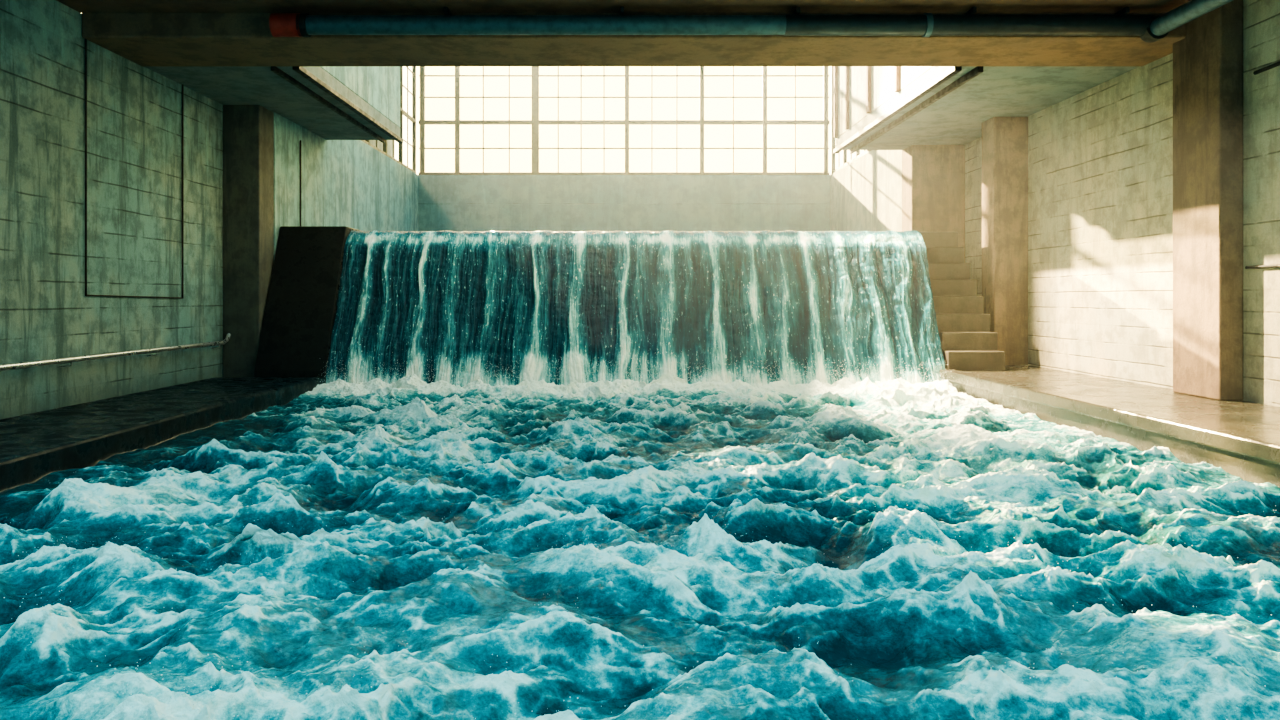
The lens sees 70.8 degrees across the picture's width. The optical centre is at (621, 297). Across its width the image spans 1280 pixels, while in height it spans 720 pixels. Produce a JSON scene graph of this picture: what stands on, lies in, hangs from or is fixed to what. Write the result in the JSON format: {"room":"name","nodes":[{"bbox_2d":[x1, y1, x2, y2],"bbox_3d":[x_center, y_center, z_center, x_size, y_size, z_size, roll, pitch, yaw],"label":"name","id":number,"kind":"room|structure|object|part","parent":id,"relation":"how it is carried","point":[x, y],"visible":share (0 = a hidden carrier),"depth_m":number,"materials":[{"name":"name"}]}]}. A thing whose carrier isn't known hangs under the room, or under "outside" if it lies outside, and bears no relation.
{"room":"indoor spillway","nodes":[
{"label":"indoor spillway","id":0,"kind":"room"},
{"bbox_2d":[0,0,222,418],"bbox_3d":[-9.900,-0.900,10.200,0.800,8.200,24.400,0,0,0],"label":"wall","id":1,"kind":"structure","parent":0,"point":[134,111],"depth_m":16.40,"materials":[{"name":"concrete"}]},
{"bbox_2d":[0,333,230,369],"bbox_3d":[-9.378,1.003,12.167,0.246,0.344,18.335,0,0,0],"label":"handrail","id":2,"kind":"object","parent":1,"relation":"attached to","point":[170,348],"visible":1,"depth_m":16.13,"materials":[{"name":"metal"}]},
{"bbox_2d":[85,39,183,298],"bbox_3d":[-9.470,-2.494,17.650,0.036,5.013,3.536,0,0,0],"label":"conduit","id":3,"kind":"object","parent":1,"relation":"attached to","point":[86,294],"visible":1,"depth_m":16.38,"materials":[{"name":"metal"}]},
{"bbox_2d":[0,376,325,491],"bbox_3d":[-8.180,2.505,9.500,2.640,1.390,23.000,0,0,0],"label":"walkway","id":4,"kind":"object","parent":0,"point":[33,446],"visible":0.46,"depth_m":13.82,"materials":[{"name":"concrete"}]},
{"bbox_2d":[254,226,360,376],"bbox_3d":[-7.755,0.700,23.000,1.670,5.000,4.000,0,0,0],"label":"abutment","id":5,"kind":"object","parent":4,"relation":"on","point":[301,306],"depth_m":21.73,"materials":[{"name":"brown concrete"}]},
{"bbox_2d":[223,105,273,376],"bbox_3d":[-9.060,-0.700,21.850,0.880,7.800,0.900,0,0,0],"label":"concrete pillar","id":6,"kind":"structure","parent":0,"point":[248,130],"depth_m":21.40,"materials":[{"name":"concrete"}]},
{"bbox_2d":[273,112,417,258],"bbox_3d":[-9.100,-1.000,30.150,1.000,8.400,15.700,0,0,0],"label":"wall","id":7,"kind":"structure","parent":0,"point":[348,183],"depth_m":27.21,"materials":[{"name":"concrete"}]},
{"bbox_2d":[144,66,402,157],"bbox_3d":[-8.340,-7.350,27.900,3.920,5.700,20.200,0,0,0],"label":"gallery","id":8,"kind":"object","parent":7,"relation":"attached to","point":[330,102],"visible":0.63,"depth_m":21.18,"materials":[{"name":"concrete"}]},
{"bbox_3d":[-6.910,-4.550,21.950,0.080,0.100,8.300,0,0,0],"label":"soffit rail","id":9,"kind":"part","parent":8,"relation":"part of","materials":[{"name":"metal"}]},
{"bbox_3d":[-6.450,-4.570,22.025,0.140,0.100,8.450,0,0,0],"label":"edge trim","id":10,"kind":"part","parent":8,"relation":"part of","materials":[{"name":"concrete"}]},
{"bbox_2d":[361,66,415,172],"bbox_3d":[-8.750,-7.700,32.100,0.140,5.000,11.800,0,0,0],"label":"frame","id":11,"kind":"object","parent":7,"relation":"attached to","point":[412,119],"visible":0.19,"depth_m":35.97,"materials":[{"name":"paint"}]},
{"bbox_2d":[376,66,413,165],"bbox_3d":[-8.750,-7.700,32.100,0.040,5.000,11.800,0,0,0],"label":"bars","id":12,"kind":"object","parent":7,"relation":"attached to","point":[406,66],"visible":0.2,"depth_m":36.72,"materials":[{"name":"paint"}]},
{"bbox_2d":[57,0,1189,12],"bbox_3d":[0.400,-5.300,13.150,21.400,0.600,5.300,0,0,0],"label":"ceiling","id":13,"kind":"structure","parent":0,"point":[82,6],"depth_m":15.44,"materials":[{"name":"concrete"}]},
{"bbox_2d":[82,13,1185,65],"bbox_3d":[0.400,-5.085,16.800,19.800,1.030,2.000,0,0,0],"label":"ceiling beam","id":14,"kind":"structure","parent":13,"relation":"attached to","point":[144,39],"depth_m":16.42,"materials":[{"name":"brown concrete"}]},
{"bbox_2d":[269,0,1232,42],"bbox_3d":[1.675,-4.685,14.200,15.350,0.530,3.200,0,0,0],"label":"pipe","id":15,"kind":"object","parent":13,"relation":"attached to","point":[1150,28],"visible":1,"depth_m":15.35,"materials":[{"name":"teal metal"}]},
{"bbox_2d":[418,175,829,231],"bbox_3d":[0.100,-1.000,38.300,19.400,8.400,0.600,0,0,0],"label":"wall","id":16,"kind":"structure","parent":0,"point":[458,203],"depth_m":38.00,"materials":[{"name":"concrete"}]},
{"bbox_2d":[418,66,829,174],"bbox_3d":[0.090,-7.695,38.100,17.380,5.010,0.200,0,0,0],"label":"frame","id":17,"kind":"object","parent":16,"relation":"on","point":[535,122],"visible":0.63,"depth_m":38.02,"materials":[{"name":"paint"}]},
{"bbox_2d":[419,66,829,171],"bbox_3d":[0.090,-7.700,38.080,17.380,5.000,0.040,0,0,0],"label":"bars","id":18,"kind":"object","parent":16,"relation":"attached to","point":[483,75],"visible":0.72,"depth_m":38.06,"materials":[{"name":"paint"}]},
{"bbox_2d":[0,373,1279,719],"bbox_3d":[0.275,2.051,11.753,14.250,0.683,19.230,0,0,0],"label":"river water","id":19,"kind":"object","parent":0,"point":[812,463],"visible":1,"depth_m":6.91,"materials":[{"name":"teal liquid"}]},
{"bbox_2d":[3,349,1275,719],"bbox_3d":[0.336,1.577,11.519,14.282,1.254,18.888,0,0,0],"label":"water spray","id":20,"kind":"object","parent":19,"relation":"on","point":[402,349],"visible":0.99,"depth_m":20.15,"materials":[{"name":"white liquid"}]},
{"bbox_2d":[830,150,901,231],"bbox_3d":[9.290,-1.000,33.000,1.020,8.400,10.000,0,0,0],"label":"wall","id":21,"kind":"structure","parent":0,"point":[866,193],"depth_m":32.06,"materials":[{"name":"concrete"}]},
{"bbox_2d":[833,74,864,166],"bbox_3d":[8.900,-7.700,33.000,0.040,5.000,10.000,0,0,0],"label":"bars","id":22,"kind":"object","parent":21,"relation":"attached to","point":[833,74],"visible":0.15,"depth_m":36.90,"materials":[{"name":"paint"}]},
{"bbox_2d":[831,66,870,173],"bbox_3d":[8.900,-7.700,33.000,0.140,5.000,10.000,0,0,0],"label":"frame","id":23,"kind":"object","parent":21,"relation":"on","point":[857,153],"visible":0.16,"depth_m":37.83,"materials":[{"name":"paint"}]},
{"bbox_2d":[902,145,964,262],"bbox_3d":[9.500,-0.700,27.500,1.600,7.800,1.000,0,0,0],"label":"concrete pillar","id":24,"kind":"structure","parent":0,"point":[933,176],"depth_m":27.00,"materials":[{"name":"beige concrete"}]},
{"bbox_2d":[982,117,1027,364],"bbox_3d":[9.860,-0.700,23.200,0.880,7.800,0.800,0,0,0],"label":"concrete pillar","id":25,"kind":"structure","parent":0,"point":[1004,139],"depth_m":22.80,"materials":[{"name":"brown concrete"}]},
{"bbox_2d":[940,365,1279,487],"bbox_3d":[8.850,2.433,10.400,2.900,1.535,24.800,0,0,0],"label":"walkway","id":26,"kind":"object","parent":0,"point":[1241,438],"visible":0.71,"depth_m":13.95,"materials":[{"name":"concrete"}]},
{"bbox_2d":[920,232,1004,370],"bbox_3d":[8.285,0.720,23.990,1.330,4.960,5.980,0,0,0],"label":"stone staircase","id":27,"kind":"structure","parent":26,"relation":"on","point":[968,343],"depth_m":22.26,"materials":[{"name":"concrete"}]},
{"bbox_2d":[1173,0,1242,399],"bbox_3d":[10.100,-1.650,15.550,0.400,6.700,1.300,0,0,0],"label":"concrete pillar","id":28,"kind":"structure","parent":26,"relation":"on","point":[1208,62],"depth_m":15.16,"materials":[{"name":"brown concrete"}]},
{"bbox_2d":[965,0,1279,406],"bbox_3d":[10.700,-0.900,13.000,0.800,8.200,30.000,0,0,0],"label":"wall","id":29,"kind":"structure","parent":0,"point":[1100,157],"depth_m":18.41,"materials":[{"name":"concrete"}]},
{"bbox_2d":[833,66,1138,153],"bbox_3d":[8.425,-7.335,22.925,3.750,5.730,10.250,0,0,0],"label":"gallery","id":30,"kind":"object","parent":29,"relation":"attached to","point":[876,107],"visible":0.69,"depth_m":21.84,"materials":[{"name":"concrete"}]},
{"bbox_3d":[6.650,-4.560,22.925,0.140,0.120,10.250,0,0,0],"label":"edge trim","id":31,"kind":"part","parent":30,"relation":"part of","materials":[{"name":"concrete"}]},
{"bbox_3d":[7.100,-4.535,22.850,0.100,0.130,10.100,0,0,0],"label":"soffit rail","id":32,"kind":"part","parent":30,"relation":"part of","materials":[{"name":"metal"}]},
{"bbox_3d":[0.325,0.901,22.755,14.450,4.598,2.490,0,0,0],"label":"weir wall","id":33,"kind":"object","parent":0,"visible":0},
{"bbox_2d":[326,230,944,387],"bbox_3d":[0.325,0.291,22.434,14.450,4.054,3.661,0,0,0],"label":"waterfall","id":34,"kind":"object","parent":33,"relation":"on","point":[707,299],"visible":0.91,"depth_m":21.70,"materials":[{"name":"liquid"}]}
]}

